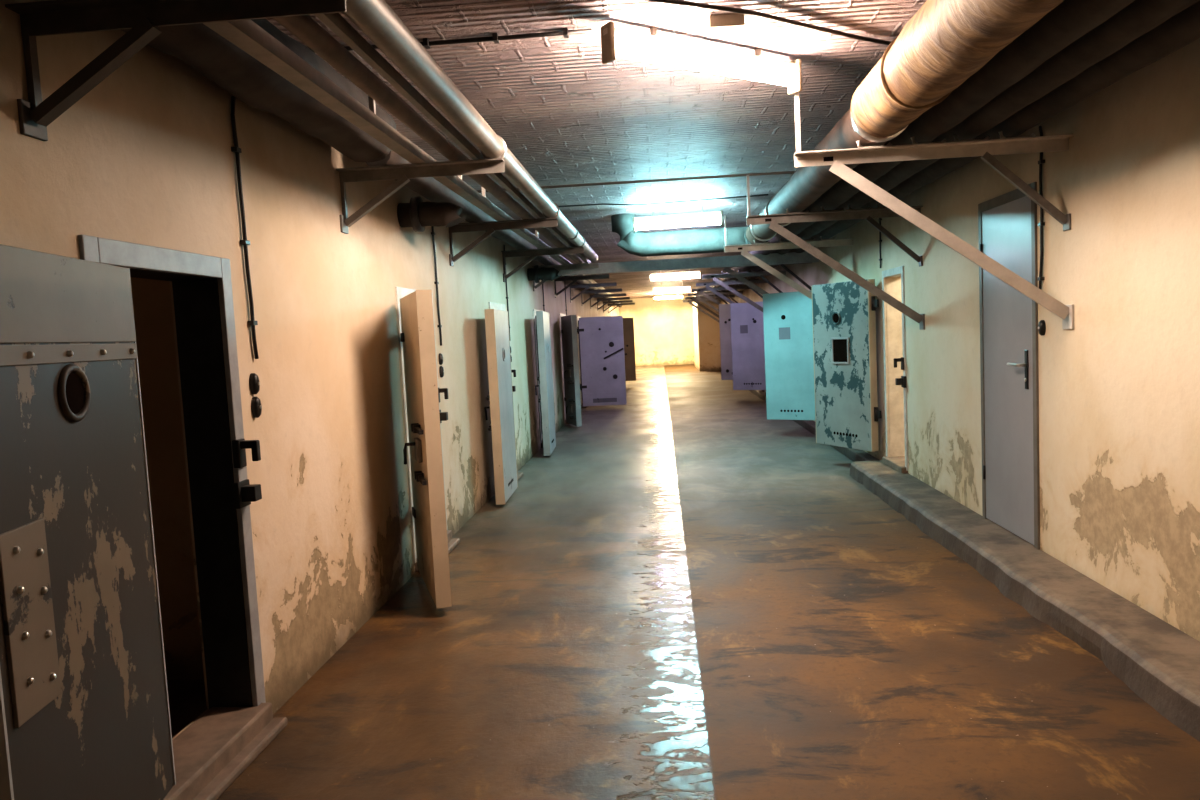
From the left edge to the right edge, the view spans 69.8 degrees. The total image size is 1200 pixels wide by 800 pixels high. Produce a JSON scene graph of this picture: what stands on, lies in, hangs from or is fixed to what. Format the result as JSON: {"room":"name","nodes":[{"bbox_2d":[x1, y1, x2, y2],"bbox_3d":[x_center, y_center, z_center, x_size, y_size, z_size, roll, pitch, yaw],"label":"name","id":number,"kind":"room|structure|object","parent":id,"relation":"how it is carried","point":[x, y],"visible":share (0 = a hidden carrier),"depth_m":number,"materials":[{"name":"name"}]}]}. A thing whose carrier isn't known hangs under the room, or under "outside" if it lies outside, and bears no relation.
{"room":"prison interior","nodes":[
{"label":"prison interior","id":0,"kind":"room"},
{"bbox_2d":[130,277,203,679],"bbox_3d":[-1.872,-1.286,18.632,2.260,3.150,43.000,-2,4,4],"label":"wall","id":1,"kind":"structure","parent":0,"point":[152,306],"depth_m":4.29,"materials":[{"name":"paint"}]},
{"bbox_2d":[0,0,619,739],"bbox_3d":[-0.636,-1.339,18.541,0.220,3.150,43.000,-2,4,4],"label":"wall","id":2,"kind":"structure","parent":0,"point":[145,156],"depth_m":4.30,"materials":[{"name":"paint"}]},
{"bbox_2d":[0,244,175,799],"bbox_3d":[-1.523,0.475,2.432,0.205,1.745,0.985,-3,4,-6],"label":"door","id":3,"kind":"structure","parent":2,"relation":"in","point":[85,711],"depth_m":2.35,"materials":[{"name":"metal"}]},
{"bbox_2d":[5,0,346,140],"bbox_3d":[-1.205,-0.973,2.484,0.980,0.360,0.110,-2,4,4],"label":"bracket","id":4,"kind":"object","parent":2,"relation":"attached to","point":[143,18],"visible":1,"depth_m":2.48,"materials":[{"name":"metal"}]},
{"bbox_2d":[315,13,601,274],"bbox_3d":[-0.623,-1.509,6.216,0.030,0.050,18.480,-2,4,4],"label":"steel rail","id":5,"kind":"object","parent":4,"relation":"on","point":[335,22],"visible":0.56,"depth_m":3.61,"materials":[{"name":"grey metal"}]},
{"bbox_2d":[78,235,287,799],"bbox_3d":[-1.611,0.458,3.252,0.325,2.040,0.970,-2,4,4],"label":"trim","id":6,"kind":"structure","parent":2,"relation":"attached to","point":[219,746],"depth_m":3.63,"materials":[{"name":"grey paint"}]},
{"bbox_2d":[231,96,258,358],"bbox_3d":[-1.568,-0.751,3.788,0.026,1.143,0.067,-2,4,4],"label":"cable","id":7,"kind":"object","parent":2,"relation":"attached to","point":[235,149],"visible":1,"depth_m":3.78,"materials":[{"name":"black plastic"}]},
{"bbox_2d":[249,373,261,417],"bbox_3d":[-1.530,-0.021,3.831,0.034,0.199,0.050,-2,4,4],"label":"socket","id":8,"kind":"object","parent":2,"relation":"attached to","point":[254,383],"visible":1,"depth_m":3.81,"materials":[{"name":"black plastic"}]},
{"bbox_2d":[122,18,395,161],"bbox_3d":[-1.587,-1.190,0.964,0.374,0.369,7.850,-2,4,4],"label":"channel","id":9,"kind":"object","parent":2,"relation":"attached to","point":[200,47],"visible":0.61,"depth_m":3.51,"materials":[{"name":"grey metal"}]},
{"bbox_2d":[335,158,504,233],"bbox_3d":[-1.031,-1.176,4.980,0.980,0.360,0.110,-2,4,4],"label":"bracket","id":10,"kind":"object","parent":2,"relation":"attached to","point":[403,173],"visible":1,"depth_m":4.97,"materials":[{"name":"grey metal"}]},
{"bbox_2d":[400,289,451,608],"bbox_3d":[-1.193,0.272,5.566,0.198,1.890,1.085,-4,5,-18],"label":"door","id":11,"kind":"structure","parent":2,"relation":"in","point":[417,335],"depth_m":5.13,"materials":[{"name":"metal"}]},
{"bbox_2d":[395,286,459,571],"bbox_3d":[-1.384,0.193,6.504,0.325,2.040,0.970,-2,4,4],"label":"trim","id":12,"kind":"structure","parent":2,"relation":"attached to","point":[400,292],"depth_m":6.09,"materials":[{"name":"paint"}]},
{"bbox_2d":[397,196,465,231],"bbox_3d":[-1.218,-1.335,6.162,0.527,0.247,0.247,-2,4,4],"label":"pipe elbow","id":13,"kind":"object","parent":2,"relation":"attached to","point":[417,214],"visible":0.97,"depth_m":6.09,"materials":[{"name":"metal"}]},
{"bbox_2d":[431,226,441,345],"bbox_3d":[-1.341,-1.016,7.040,0.026,1.143,0.067,-2,4,4],"label":"cable","id":14,"kind":"object","parent":2,"relation":"attached to","point":[432,227],"visible":0.91,"depth_m":7.04,"materials":[{"name":"black plastic"}]},
{"bbox_2d":[439,353,443,377],"bbox_3d":[-1.303,-0.285,7.083,0.034,0.199,0.050,-2,4,4],"label":"socket","id":15,"kind":"object","parent":2,"relation":"attached to","point":[441,369],"visible":1,"depth_m":7.07,"materials":[{"name":"black plastic"}]},
{"bbox_2d":[484,309,517,504],"bbox_3d":[-1.041,0.038,8.793,0.198,1.900,0.960,-3,4,3],"label":"door","id":16,"kind":"structure","parent":2,"relation":"in","point":[502,426],"depth_m":8.45,"materials":[{"name":"metal"}]},
{"bbox_2d":[449,218,557,265],"bbox_3d":[-0.850,-1.387,7.565,0.980,0.360,0.110,-2,4,4],"label":"bracket","id":17,"kind":"object","parent":2,"relation":"attached to","point":[490,227],"visible":0.95,"depth_m":7.56,"materials":[{"name":"metal"}]},
{"bbox_2d":[488,302,522,479],"bbox_3d":[-1.157,-0.071,9.755,0.325,2.040,0.970,-2,4,4],"label":"trim","id":18,"kind":"structure","parent":2,"relation":"attached to","point":[498,306],"depth_m":9.97,"materials":[{"name":"paint"}]},
{"bbox_2d":[504,245,510,340],"bbox_3d":[-1.115,-1.281,10.291,0.026,1.142,0.067,-2,4,4],"label":"cable","id":19,"kind":"object","parent":2,"relation":"attached to","point":[507,298],"visible":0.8,"depth_m":10.29,"materials":[{"name":"black plastic"}]},
{"bbox_2d":[533,309,542,447],"bbox_3d":[-0.931,-0.336,13.007,0.325,2.040,0.970,-2,4,4],"label":"trim","id":20,"kind":"structure","parent":2,"relation":"attached to","point":[534,310],"depth_m":12.61,"materials":[{"name":"paint"}]},
{"bbox_2d":[501,247,583,281],"bbox_3d":[-0.670,-1.597,10.150,0.980,0.360,0.110,-2,4,4],"label":"bracket","id":21,"kind":"object","parent":2,"relation":"attached to","point":[533,253],"visible":1,"depth_m":10.14,"materials":[{"name":"metal"}]},
{"bbox_2d":[541,265,544,311],"bbox_3d":[-0.888,-1.545,13.542,0.026,1.142,0.067,-2,4,4],"label":"cable","id":22,"kind":"object","parent":2,"relation":"attached to","point":[541,265],"visible":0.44,"depth_m":13.53,"materials":[{"name":"black plastic"}]},
{"bbox_2d":[527,265,561,282],"bbox_3d":[-0.798,-1.781,12.130,0.531,0.247,0.247,-2,4,4],"label":"pipe elbow","id":23,"kind":"object","parent":2,"relation":"attached to","point":[536,273],"visible":0.98,"depth_m":12.06,"materials":[{"name":"metal"}]},
{"bbox_2d":[535,311,555,455],"bbox_3d":[-0.791,-0.253,12.050,0.198,1.950,0.960,-3,4,2],"label":"door","id":24,"kind":"structure","parent":2,"relation":"in","point":[545,386],"depth_m":11.64,"materials":[{"name":"metal"}]},
{"bbox_2d":[559,313,569,423],"bbox_3d":[-0.704,-0.601,16.258,0.325,2.040,0.970,-2,4,4],"label":"trim","id":25,"kind":"structure","parent":2,"relation":"attached to","point":[560,315],"depth_m":15.82,"materials":[{"name":"paint"}]},
{"bbox_2d":[532,263,598,290],"bbox_3d":[-0.502,-1.793,12.556,0.980,0.360,0.110,-2,4,4],"label":"bracket","id":26,"kind":"object","parent":2,"relation":"attached to","point":[559,268],"visible":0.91,"depth_m":12.54,"materials":[{"name":"metal"}]},
{"bbox_2d":[561,315,581,426],"bbox_3d":[-0.570,-0.529,15.314,0.198,1.930,1.015,-4,5,-14],"label":"door","id":27,"kind":"structure","parent":2,"relation":"in","point":[572,399],"depth_m":15.04,"materials":[{"name":"metal"}]},
{"bbox_2d":[554,274,608,297],"bbox_3d":[-0.322,-2.004,15.141,0.980,0.360,0.110,-2,4,4],"label":"bracket","id":28,"kind":"object","parent":2,"relation":"attached to","point":[604,276],"visible":0.94,"depth_m":15.13,"materials":[{"name":"metal"}]},
{"bbox_2d":[577,316,587,407],"bbox_3d":[-0.477,-0.865,19.509,0.325,2.040,0.970,-2,4,4],"label":"trim","id":29,"kind":"structure","parent":2,"relation":"attached to","point":[582,406],"depth_m":19.16,"materials":[{"name":"paint"}]},
{"bbox_2d":[570,282,616,302],"bbox_3d":[-0.141,-2.214,17.727,0.980,0.360,0.110,-2,4,4],"label":"bracket","id":30,"kind":"object","parent":2,"relation":"attached to","point":[586,286],"visible":0.97,"depth_m":17.72,"materials":[{"name":"metal"}]},
{"bbox_2d":[581,289,621,303],"bbox_3d":[0.039,-2.424,20.312,0.980,0.360,0.110,-2,4,4],"label":"bracket","id":31,"kind":"object","parent":2,"relation":"attached to","point":[596,292],"visible":0.96,"depth_m":20.30,"materials":[{"name":"metal"}]},
{"bbox_2d":[577,316,626,405],"bbox_3d":[0.025,-0.842,18.700,1.021,1.930,0.119,-2,4,4],"label":"door","id":32,"kind":"structure","parent":2,"relation":"in","point":[603,383],"depth_m":18.67,"materials":[{"name":"metal"}]},
{"bbox_2d":[590,293,625,308],"bbox_3d":[0.219,-2.635,22.897,0.980,0.360,0.110,-2,4,4],"label":"bracket","id":33,"kind":"object","parent":2,"relation":"attached to","point":[620,294],"visible":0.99,"depth_m":22.89,"materials":[{"name":"metal"}]},
{"bbox_2d":[597,297,629,309],"bbox_3d":[0.400,-2.845,25.482,0.980,0.360,0.110,-2,4,4],"label":"bracket","id":34,"kind":"object","parent":2,"relation":"attached to","point":[619,298],"visible":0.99,"depth_m":25.47,"materials":[{"name":"metal"}]},
{"bbox_2d":[603,300,632,312],"bbox_3d":[0.580,-3.056,28.067,0.980,0.360,0.110,-2,4,4],"label":"bracket","id":35,"kind":"object","parent":2,"relation":"attached to","point":[623,301],"visible":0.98,"depth_m":28.06,"materials":[{"name":"metal"}]},
{"bbox_2d":[608,303,634,313],"bbox_3d":[0.760,-3.266,30.653,0.980,0.360,0.110,-2,4,4],"label":"bracket","id":36,"kind":"object","parent":2,"relation":"attached to","point":[616,304],"visible":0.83,"depth_m":30.64,"materials":[{"name":"metal"}]},
{"bbox_2d":[623,317,635,380],"bbox_3d":[0.517,-1.494,25.658,1.041,1.880,0.108,-2,4,4],"label":"door","id":37,"kind":"structure","parent":2,"relation":"in","point":[628,323],"depth_m":25.60,"materials":[{"name":"metal"}]},
{"bbox_2d":[558,252,818,275],"bbox_3d":[1.096,-1.993,12.632,4.150,0.154,0.105,-2,4,4],"label":"cross beam","id":38,"kind":"structure","parent":2,"relation":"attached to","point":[791,257],"depth_m":12.57,"materials":[{"name":"metal"}]},
{"bbox_2d":[203,20,584,275],"bbox_3d":[-0.949,-1.539,6.237,0.080,0.152,18.480,-2,4,4],"label":"channel","id":39,"kind":"object","parent":38,"relation":"on","point":[246,35],"visible":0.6,"depth_m":3.64,"materials":[{"name":"grey paint"}]},
{"bbox_2d":[273,15,595,274],"bbox_3d":[-0.748,-1.511,6.225,0.082,0.082,18.480,-2,4,4],"label":"pipe","id":40,"kind":"object","parent":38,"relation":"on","point":[307,30],"visible":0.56,"depth_m":3.60,"materials":[{"name":"grey metal"}]},
{"bbox_2d":[366,150,621,306],"bbox_3d":[-0.228,-2.695,20.414,0.196,0.193,31.000,-2,4,4],"label":"pipe","id":41,"kind":"object","parent":38,"relation":"on","point":[431,189],"visible":0.38,"depth_m":6.82,"materials":[{"name":"grey metal"}]},
{"bbox_2d":[265,0,926,298],"bbox_3d":[1.511,-3.111,18.348,9.200,0.200,43.600,-2,4,4],"label":"ceiling","id":42,"kind":"structure","parent":0,"point":[568,116],"depth_m":5.58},
{"bbox_2d":[309,28,591,52],"bbox_3d":[-0.751,-1.786,4.289,1.430,0.035,0.056,-2,4,4],"label":"cable","id":43,"kind":"object","parent":42,"relation":"attached to","point":[426,43],"visible":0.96,"depth_m":4.25,"materials":[{"name":"plastic"}]},
{"bbox_2d":[476,171,794,192],"bbox_3d":[0.735,-1.976,7.692,4.131,0.024,0.056,-3,4,3],"label":"conduit","id":44,"kind":"object","parent":42,"relation":"attached to","point":[782,172],"visible":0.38,"depth_m":7.69,"materials":[{"name":"metal"}]},
{"bbox_2d":[559,194,767,206],"bbox_3d":[0.684,-2.303,9.998,2.502,0.026,0.268,-2,4,4],"label":"cable","id":45,"kind":"object","parent":42,"relation":"attached to","point":[761,194],"visible":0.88,"depth_m":9.97,"materials":[{"name":"rubber"}]},
{"bbox_2d":[654,292,682,299],"bbox_3d":[2.795,-4.247,35.163,1.200,0.275,0.090,-2,4,4],"label":"lamp","id":46,"kind":"object","parent":42,"relation":"hanging from","point":[676,295],"visible":1,"depth_m":35.14,"materials":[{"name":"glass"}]},
{"bbox_2d":[653,280,690,293],"bbox_3d":[2.236,-3.514,26.688,1.181,0.365,0.130,-2,4,7],"label":"lamp","id":47,"kind":"object","parent":42,"relation":"hanging from","point":[676,288],"visible":0.94,"depth_m":26.65,"materials":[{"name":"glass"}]},
{"bbox_2d":[649,269,700,280],"bbox_3d":[1.832,-3.085,20.993,1.254,0.295,0.130,-2,5,9],"label":"lamp","id":48,"kind":"object","parent":42,"relation":"hanging from","point":[686,274],"visible":0.97,"depth_m":20.96,"materials":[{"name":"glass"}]},
{"bbox_2d":[633,202,722,231],"bbox_3d":[0.938,-2.217,10.405,1.089,0.292,0.110,-2,5,12],"label":"lamp","id":49,"kind":"object","parent":42,"relation":"hanging from","point":[704,218],"visible":1,"depth_m":10.37,"materials":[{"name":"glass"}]},
{"bbox_2d":[600,21,801,94],"bbox_3d":[0.568,-1.782,4.492,1.317,0.205,0.090,-6,5,-34],"label":"lamp","id":50,"kind":"object","parent":42,"relation":"hanging from","point":[615,42],"visible":1,"depth_m":4.41,"materials":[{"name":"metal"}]},
{"bbox_2d":[708,13,744,30],"bbox_3d":[0.612,-1.831,4.163,0.170,0.060,0.060,-2,4,4],"label":"junction box","id":51,"kind":"object","parent":42,"relation":"attached to","point":[729,21],"visible":0.91,"depth_m":4.14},
{"bbox_2d":[642,0,890,44],"bbox_3d":[0.636,-1.840,4.149,3.563,0.040,0.266,-5,5,-25],"label":"cable","id":52,"kind":"object","parent":42,"relation":"attached to","point":[677,2],"visible":0.72,"depth_m":4.13,"materials":[{"name":"rubber"}]},
{"bbox_2d":[619,296,694,366],"bbox_3d":[3.088,-3.188,39.905,9.200,3.150,0.300,-2,4,4],"label":"wall","id":53,"kind":"structure","parent":0,"point":[663,328],"depth_m":39.77,"materials":[{"name":"paint"}]},
{"bbox_2d":[167,364,1199,799],"bbox_3d":[1.674,0.224,18.608,9.200,0.200,43.600,-2,4,4],"label":"floor","id":54,"kind":"structure","parent":0,"point":[694,595],"depth_m":4.25,"materials":[{"name":"concrete"}]},
{"bbox_2d":[692,288,720,370],"bbox_3d":[4.349,-2.880,35.166,0.880,3.150,5.000,-2,4,4],"label":"wall","id":55,"kind":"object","parent":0,"point":[706,330],"visible":0.64,"depth_m":32.74,"materials":[{"name":"paint"}]},
{"bbox_2d":[721,38,1199,640],"bbox_3d":[3.718,-1.528,18.222,0.220,3.150,43.000,-2,4,4],"label":"wall","id":56,"kind":"structure","parent":0,"point":[1119,390],"depth_m":4.61,"materials":[{"name":"paint"}]},
{"bbox_2d":[683,298,723,321],"bbox_3d":[3.593,-2.909,29.179,1.530,1.133,0.125,-2,4,4],"label":"bracket","id":57,"kind":"object","parent":56,"relation":"attached to","point":[717,299],"visible":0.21,"depth_m":29.15,"materials":[{"name":"grey metal"}]},
{"bbox_2d":[685,294,734,317],"bbox_3d":[3.406,-2.691,26.494,1.530,1.133,0.125,-2,4,4],"label":"bracket","id":58,"kind":"object","parent":56,"relation":"attached to","point":[712,296],"visible":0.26,"depth_m":26.46,"materials":[{"name":"grey metal"}]},
{"bbox_2d":[688,291,742,311],"bbox_3d":[3.219,-2.472,23.810,1.530,1.133,0.125,-2,4,4],"label":"bracket","id":59,"kind":"object","parent":56,"relation":"attached to","point":[696,295],"visible":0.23,"depth_m":23.78,"materials":[{"name":"grey metal"}]},
{"bbox_2d":[691,284,749,304],"bbox_3d":[3.031,-2.254,21.125,1.530,1.133,0.125,-2,4,4],"label":"bracket","id":60,"kind":"object","parent":56,"relation":"attached to","point":[700,290],"visible":0.38,"depth_m":21.10,"materials":[{"name":"metal"}]},
{"bbox_2d":[719,304,732,379],"bbox_3d":[3.365,-1.411,20.750,0.945,1.840,0.206,0,5,32],"label":"door","id":61,"kind":"structure","parent":56,"relation":"in","point":[724,309],"depth_m":20.85,"materials":[{"name":"metal"}]},
{"bbox_2d":[696,278,767,303],"bbox_3d":[2.844,-2.035,18.441,1.530,1.133,0.125,-2,4,4],"label":"bracket","id":62,"kind":"object","parent":56,"relation":"attached to","point":[728,282],"visible":0.44,"depth_m":18.41,"materials":[{"name":"metal"}]},
{"bbox_2d":[702,269,785,311],"bbox_3d":[2.657,-1.817,15.756,1.530,1.133,0.125,-2,4,4],"label":"bracket","id":63,"kind":"object","parent":56,"relation":"attached to","point":[714,277],"visible":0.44,"depth_m":15.73,"materials":[{"name":"metal"}]},
{"bbox_2d":[730,301,765,389],"bbox_3d":[3.197,-1.122,17.915,0.925,1.820,0.206,0,5,34],"label":"door","id":64,"kind":"structure","parent":56,"relation":"in","point":[747,323],"depth_m":17.90,"materials":[{"name":"metal"}]},
{"bbox_2d":[711,262,811,294],"bbox_3d":[2.470,-1.598,13.071,1.530,1.133,0.125,-2,4,4],"label":"bracket","id":65,"kind":"object","parent":56,"relation":"attached to","point":[727,269],"visible":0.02,"depth_m":13.05,"materials":[{"name":"metal"}]},
{"bbox_2d":[763,291,814,419],"bbox_3d":[2.824,-0.628,12.274,0.945,1.820,0.194,0,5,35],"label":"door","id":66,"kind":"structure","parent":56,"relation":"in","point":[787,316],"depth_m":12.26,"materials":[{"name":"metal"}]},
{"bbox_2d":[724,215,853,299],"bbox_3d":[2.271,-1.529,10.325,1.530,1.440,0.125,-2,4,4],"label":"bracket","id":67,"kind":"object","parent":56,"relation":"attached to","point":[743,249],"visible":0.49,"depth_m":10.31,"materials":[{"name":"metal"}]},
{"bbox_2d":[719,367,878,461],"bbox_3d":[4.044,-0.508,24.458,0.150,0.120,30.720,-2,4,4],"label":"curb","id":68,"kind":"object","parent":56,"relation":"attached to","point":[854,455],"depth_m":10.72,"materials":[{"name":"concrete"}]},
{"bbox_2d":[746,175,924,329],"bbox_3d":[2.084,-1.310,7.640,1.530,1.440,0.125,-2,4,4],"label":"bracket","id":69,"kind":"object","parent":56,"relation":"attached to","point":[774,220],"visible":0.94,"depth_m":7.62,"materials":[{"name":"grey metal"}]},
{"bbox_2d":[811,279,880,451],"bbox_3d":[2.767,-0.387,9.534,0.200,1.830,1.035,-5,5,-24],"label":"door","id":70,"kind":"structure","parent":56,"relation":"in","point":[847,413],"depth_m":9.46,"materials":[{"name":"metal"}]},
{"bbox_2d":[878,218,881,267],"bbox_3d":[2.906,-1.681,8.917,0.026,0.624,0.067,-2,4,4],"label":"cable","id":71,"kind":"object","parent":56,"relation":"attached to","point":[879,219],"visible":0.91,"depth_m":8.91,"materials":[{"name":"black plastic"}]},
{"bbox_2d":[882,266,907,472],"bbox_3d":[3.000,-0.237,8.589,0.325,2.145,0.815,-2,4,4],"label":"door","id":72,"kind":"structure","parent":56,"relation":"attached to","point":[894,338],"depth_m":8.90,"materials":[{"name":"paint"}]},
{"bbox_2d":[794,92,1073,328],"bbox_3d":[1.893,-1.098,4.905,1.530,1.460,0.125,-2,4,4],"label":"bracket","id":73,"kind":"object","parent":56,"relation":"attached to","point":[985,147],"visible":1,"depth_m":4.88,"materials":[{"name":"metal"}]},
{"bbox_2d":[746,0,1063,243],"bbox_3d":[1.485,-1.535,3.804,0.369,0.369,13.980,-2,4,4],"label":"pipe","id":74,"kind":"object","parent":73,"relation":"on","point":[945,43],"visible":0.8,"depth_m":3.74,"materials":[{"name":"metal"}]},
{"bbox_2d":[611,214,768,256],"bbox_3d":[1.145,-2.142,11.011,1.990,0.543,0.413,-2,4,4],"label":"pipe","id":75,"kind":"object","parent":74,"relation":"attached to","point":[696,241],"visible":0.86,"depth_m":10.96,"materials":[{"name":"metal"}]},
{"bbox_2d":[704,0,1134,291],"bbox_3d":[2.554,-2.392,14.698,0.234,0.231,35.930,-2,4,4],"label":"pipe","id":76,"kind":"object","parent":73,"relation":"on","point":[1070,20],"visible":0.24,"depth_m":3.81,"materials":[{"name":"grey metal"}]},
{"bbox_2d":[713,0,1199,295],"bbox_3d":[2.788,-2.401,14.681,0.233,0.232,35.930,-2,4,4],"label":"pipe","id":77,"kind":"object","parent":73,"relation":"on","point":[1139,17],"visible":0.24,"depth_m":3.79,"materials":[{"name":"grey metal"}]},
{"bbox_2d":[715,1,1199,298],"bbox_3d":[3.038,-2.411,14.663,0.235,0.232,35.930,-2,4,4],"label":"pipe","id":78,"kind":"object","parent":73,"relation":"on","point":[1183,28],"visible":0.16,"depth_m":4.03,"materials":[{"name":"grey metal"}]},
{"bbox_2d":[980,196,1033,544],"bbox_3d":[2.736,-0.204,5.812,0.118,2.214,0.843,-2,4,4],"label":"door","id":79,"kind":"structure","parent":56,"relation":"in","point":[1008,470],"depth_m":5.77,"materials":[{"name":"grey paint"}]},
{"bbox_2d":[978,182,1039,549],"bbox_3d":[2.849,-0.225,5.797,0.219,2.310,0.940,-2,4,4],"label":"trim","id":80,"kind":"structure","parent":56,"relation":"attached to","point":[1016,194],"depth_m":5.42,"materials":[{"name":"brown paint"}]},
{"bbox_2d":[850,460,1199,741],"bbox_3d":[2.432,1.216,3.138,0.397,0.155,12.180,-2,4,4],"label":"curb","id":81,"kind":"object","parent":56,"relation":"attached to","point":[1159,662],"depth_m":4.56,"materials":[{"name":"concrete"}]},
{"bbox_2d":[1037,126,1044,288],"bbox_3d":[2.657,-1.112,5.180,0.026,1.054,0.069,-2,4,4],"label":"cable","id":82,"kind":"object","parent":56,"relation":"attached to","point":[1041,161],"visible":0.88,"depth_m":5.17,"materials":[{"name":"black plastic"}]},
{"bbox_2d":[1038,320,1045,335],"bbox_3d":[2.686,-0.439,5.238,0.034,0.094,0.050,-2,4,4],"label":"socket","id":83,"kind":"object","parent":56,"relation":"attached to","point":[1041,325],"visible":1,"depth_m":5.22,"materials":[{"name":"black plastic"}]},
{"bbox_3d":[0.088,0.313,-3.098,9.200,3.150,0.200,-2,4,4],"label":"wall","id":84,"kind":"structure","parent":0,"visible":0},
{"bbox_2d":[343,0,597,261],"bbox_3d":[-0.624,-1.427,4.715,0.148,0.148,15.480,-2,4,4],"label":"pipe","id":85,"kind":"object","parent":84,"relation":"attached to","point":[376,19],"visible":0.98,"depth_m":3.62,"materials":[{"name":"silver metal"}]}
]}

